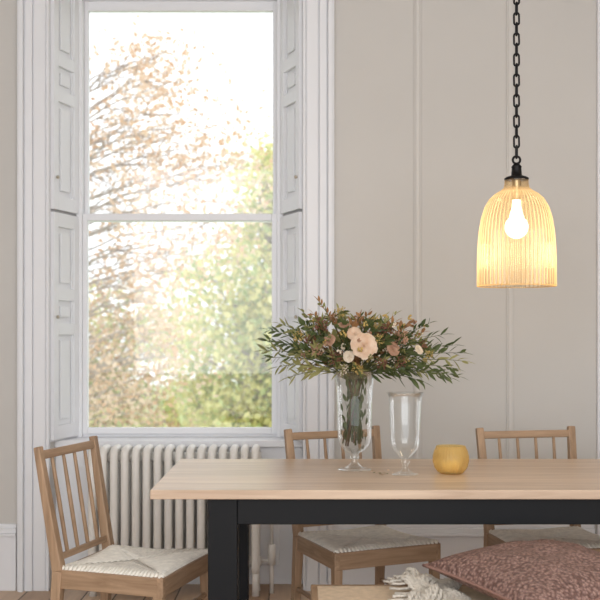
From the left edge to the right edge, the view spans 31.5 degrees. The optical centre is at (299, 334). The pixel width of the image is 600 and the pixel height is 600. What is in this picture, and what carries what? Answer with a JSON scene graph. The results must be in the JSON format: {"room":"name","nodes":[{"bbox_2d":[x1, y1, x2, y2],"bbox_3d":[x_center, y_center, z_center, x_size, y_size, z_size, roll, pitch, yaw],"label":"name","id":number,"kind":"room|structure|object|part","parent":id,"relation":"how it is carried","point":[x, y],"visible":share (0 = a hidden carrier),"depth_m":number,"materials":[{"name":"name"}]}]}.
{"room":"dining room","nodes":[
{"label":"dining room","id":0,"kind":"room"},
{"bbox_2d":[0,584,310,599],"bbox_3d":[0.300,1.330,2.100,6.100,0.120,7.400,0,0,0],"label":"floor","id":1,"kind":"structure","parent":0,"point":[188,591],"depth_m":5.19,"materials":[{"name":"brown wood"}]},
{"bbox_2d":[34,436,207,599],"bbox_3d":[-0.649,0.836,3.962,0.508,0.871,0.482,0,0,16],"label":"dining chair","id":2,"kind":"object","parent":1,"relation":"on","point":[114,569],"visible":0.99,"depth_m":3.87,"materials":[{"name":"brown wood"}]},
{"bbox_3d":[-0.608,0.837,3.950,0.419,0.025,0.474,0,0,16],"label":"woven seat","id":3,"kind":"part","parent":2,"relation":"part of","materials":[{"name":"wicker"}]},
{"bbox_2d":[88,444,275,596],"bbox_3d":[-0.578,0.905,5.235,0.915,0.730,0.189,0,0,0],"label":"radiator","id":4,"kind":"object","parent":1,"relation":"on","point":[130,473],"visible":0.59,"depth_m":5.15,"materials":[{"name":"white metal"}]},
{"bbox_2d":[284,425,440,599],"bbox_3d":[0.244,0.836,4.413,0.482,0.871,0.508,0,0,-25],"label":"dining chair","id":5,"kind":"object","parent":1,"relation":"on","point":[378,546],"visible":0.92,"depth_m":4.31,"materials":[{"name":"brown wood"}]},
{"bbox_3d":[0.262,0.837,4.375,0.474,0.025,0.419,0,0,-25],"label":"woven seat","id":6,"kind":"part","parent":5,"relation":"part of","materials":[{"name":"wicker"}]},
{"bbox_2d":[150,459,599,599],"bbox_3d":[0.749,0.895,4.020,2.503,0.750,0.900,0,0,0],"label":"dining table","id":7,"kind":"object","parent":1,"relation":"on","point":[240,493],"visible":1,"depth_m":3.60,"materials":[{"name":"brown wood"}]},
{"bbox_2d":[255,295,471,471],"bbox_3d":[0.234,0.183,4.121,0.840,0.672,0.391,0,0,-11],"label":"flower vase","id":8,"kind":"object","parent":7,"relation":"on","point":[358,344],"visible":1,"depth_m":4.07,"materials":[{"name":"clear glass"}]},
{"bbox_3d":[0.210,0.329,4.100,0.172,0.380,0.172,0,0,0],"label":"vase glass","id":9,"kind":"part","parent":8,"relation":"part of","materials":[{"name":"clear glass"}]},
{"bbox_2d":[387,392,423,476],"bbox_3d":[0.390,0.366,3.945,0.140,0.306,0.140,0,0,0],"label":"vase","id":10,"kind":"object","parent":7,"relation":"on","point":[419,395],"visible":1,"depth_m":3.96,"materials":[{"name":"clear glass"}]},
{"bbox_2d":[311,585,495,599],"bbox_3d":[0.693,1.044,3.300,1.315,0.452,0.400,0,0,0],"label":"bench","id":11,"kind":"object","parent":1,"relation":"on","point":[318,592],"visible":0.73,"depth_m":3.39,"materials":[{"name":"brown wood"}]},
{"bbox_2d":[383,567,470,599],"bbox_3d":[0.391,0.780,3.301,0.265,0.064,0.357,0,0,0],"label":"throw blanket","id":12,"kind":"object","parent":11,"relation":"on","point":[422,586],"visible":1,"depth_m":3.27,"materials":[{"name":"fabric"}]},
{"bbox_2d":[422,539,599,599],"bbox_3d":[0.755,0.724,3.260,0.548,0.157,0.546,0,0,-27],"label":"cushion","id":13,"kind":"object","parent":11,"relation":"on","point":[540,569],"visible":1,"depth_m":3.14,"materials":[{"name":"fabric"}]},
{"bbox_2d":[475,426,599,551],"bbox_3d":[1.036,0.836,4.412,0.482,0.871,0.508,0,0,-12],"label":"dining chair","id":14,"kind":"object","parent":1,"relation":"on","point":[574,533],"visible":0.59,"depth_m":4.53,"materials":[{"name":"brown wood"}]},
{"bbox_3d":[1.045,0.837,4.370,0.474,0.025,0.419,0,0,-12],"label":"woven seat","id":15,"kind":"part","parent":14,"relation":"part of","materials":[{"name":"wicker"}]},
{"bbox_2d":[0,0,595,589],"bbox_3d":[0.300,-0.455,5.550,5.800,3.450,0.500,0,0,0],"label":"wall","id":16,"kind":"structure","parent":0,"point":[463,42],"depth_m":5.30,"materials":[{"name":"paint"}]},
{"bbox_2d":[0,524,16,590],"bbox_3d":[-2.005,1.105,5.285,1.190,0.330,0.030,0,0,0],"label":"baseboard","id":17,"kind":"structure","parent":16,"relation":"attached to","point":[8,532],"depth_m":5.28,"materials":[{"name":"white paint"}]},
{"bbox_2d":[17,0,49,591],"bbox_3d":[-1.323,-0.355,5.275,0.155,3.250,0.050,0,0,0],"label":"trim","id":18,"kind":"structure","parent":16,"relation":"attached to","point":[33,16],"depth_m":5.27,"materials":[{"name":"white paint"}]},
{"bbox_2d":[55,0,302,583],"bbox_3d":[-0.615,-0.280,5.598,1.260,3.100,0.405,0,0,0],"label":"window","id":19,"kind":"structure","parent":16,"relation":"in","point":[86,7],"depth_m":5.56,"materials":[{"name":"white paint"}]},
{"bbox_2d":[50,0,78,441],"bbox_3d":[-1.214,-0.647,5.432,0.085,2.365,0.271,0,0,16],"label":"shutter","id":20,"kind":"object","parent":19,"relation":"attached to","point":[64,14],"visible":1,"depth_m":5.42,"materials":[{"name":"white paint"}]},
{"bbox_3d":[-0.615,0.902,5.598,1.260,0.735,0.405,0,0,0],"label":"window apron","id":21,"kind":"part","parent":19,"relation":"part of","materials":[{"name":"white paint"}]},
{"bbox_2d":[280,0,302,441],"bbox_3d":[-0.030,-0.647,5.433,0.085,2.365,0.280,0,0,-22],"label":"shutter","id":22,"kind":"object","parent":19,"relation":"attached to","point":[291,11],"visible":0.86,"depth_m":5.43,"materials":[{"name":"white paint"}]},
{"bbox_2d":[303,0,333,590],"bbox_3d":[0.092,-0.355,5.275,0.155,3.250,0.050,0,0,0],"label":"trim","id":23,"kind":"structure","parent":16,"relation":"attached to","point":[318,15],"depth_m":5.27,"materials":[{"name":"white paint"}]},
{"bbox_2d":[414,0,420,458],"bbox_3d":[0.585,-0.620,5.291,0.036,3.120,0.018,0,0,0],"label":"trim","id":24,"kind":"structure","parent":16,"relation":"attached to","point":[417,3],"depth_m":5.28,"materials":[{"name":"grey paint"}]},
{"bbox_2d":[334,524,594,584],"bbox_3d":[0.815,1.105,5.285,1.300,0.330,0.030,0,0,0],"label":"baseboard","id":25,"kind":"structure","parent":16,"relation":"attached to","point":[453,538],"depth_m":5.28,"materials":[{"name":"white paint"}]},
{"bbox_2d":[506,0,513,458],"bbox_3d":[1.045,-0.620,5.291,0.036,3.120,0.018,0,0,0],"label":"trim","id":26,"kind":"structure","parent":16,"relation":"attached to","point":[509,3],"depth_m":5.28,"materials":[{"name":"grey paint"}]},
{"bbox_2d":[596,0,599,534],"bbox_3d":[1.552,-0.455,5.275,0.155,3.450,0.050,0,0,0],"label":"trim","id":27,"kind":"structure","parent":16,"relation":"attached to","point":[597,1],"depth_m":5.27,"materials":[{"name":"white paint"}]},
{"bbox_3d":[0.300,-2.240,2.100,6.100,0.120,7.400,0,0,0],"label":"ceiling","id":28,"kind":"structure","parent":0,"visible":0},
{"bbox_2d":[477,0,556,287],"bbox_3d":[0.814,-1.181,4.000,0.295,1.997,0.295,0,0,-25],"label":"pendant lamp","id":29,"kind":"object","parent":28,"relation":"hanging from","point":[516,226],"visible":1,"depth_m":3.98,"materials":[{"name":"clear glass"}]},
{"bbox_3d":[0.814,-0.435,4.000,0.087,0.146,0.087,0,0,0],"label":"light bulb","id":30,"kind":"part","parent":29,"relation":"part of","materials":[{"name":"white glass"}]},
{"bbox_3d":[0.814,-1.343,4.000,0.116,1.672,0.116,0,0,0],"label":"chain and fitting","id":31,"kind":"part","parent":29,"relation":"part of","materials":[{"name":"black metal"}]},
{"bbox_3d":[0.814,-0.387,4.000,0.295,0.406,0.295,0,0,0],"label":"lamp shade","id":32,"kind":"part","parent":29,"relation":"part of","materials":[{"name":"orange glass"}]},
{"label":"outside","id":33,"kind":"structure","parent":0,"visible":0},
{"bbox_2d":[131,385,259,426],"bbox_3d":[0.000,4.370,48.500,120.000,0.200,83.000,0,0,0],"label":"lawn","id":34,"kind":"structure","parent":33,"point":[163,386],"depth_m":80.41,"materials":[{"name":"green plant"}]},
{"bbox_2d":[89,265,230,426],"bbox_3d":[-5.254,1.010,30.999,7.634,6.481,4.858,0,0,5],"label":"autumn tree","id":35,"kind":"object","parent":34,"relation":"on","point":[109,317],"visible":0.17,"depth_m":30.63,"materials":[{"name":"brown plant"}]},
{"bbox_2d":[93,383,238,426],"bbox_3d":[-5.012,2.853,39.996,22.280,2.602,3.319,0,0,0],"label":"hedge","id":36,"kind":"object","parent":34,"relation":"on","point":[175,416],"visible":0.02,"depth_m":39.02,"materials":[{"name":"yellow plant"}]},
{"bbox_2d":[89,14,272,426],"bbox_3d":[-2.930,-0.984,19.879,6.579,10.469,4.743,0,0,0],"label":"autumn tree","id":37,"kind":"object","parent":34,"relation":"on","point":[144,78],"visible":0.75,"depth_m":19.76,"materials":[{"name":"brown plant"}]},
{"bbox_2d":[127,126,272,426],"bbox_3d":[-0.707,-0.312,24.013,5.700,9.125,5.713,0,0,-34],"label":"tree","id":38,"kind":"object","parent":34,"relation":"on","point":[252,309],"visible":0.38,"depth_m":23.13,"materials":[{"name":"green plant"}]}
]}

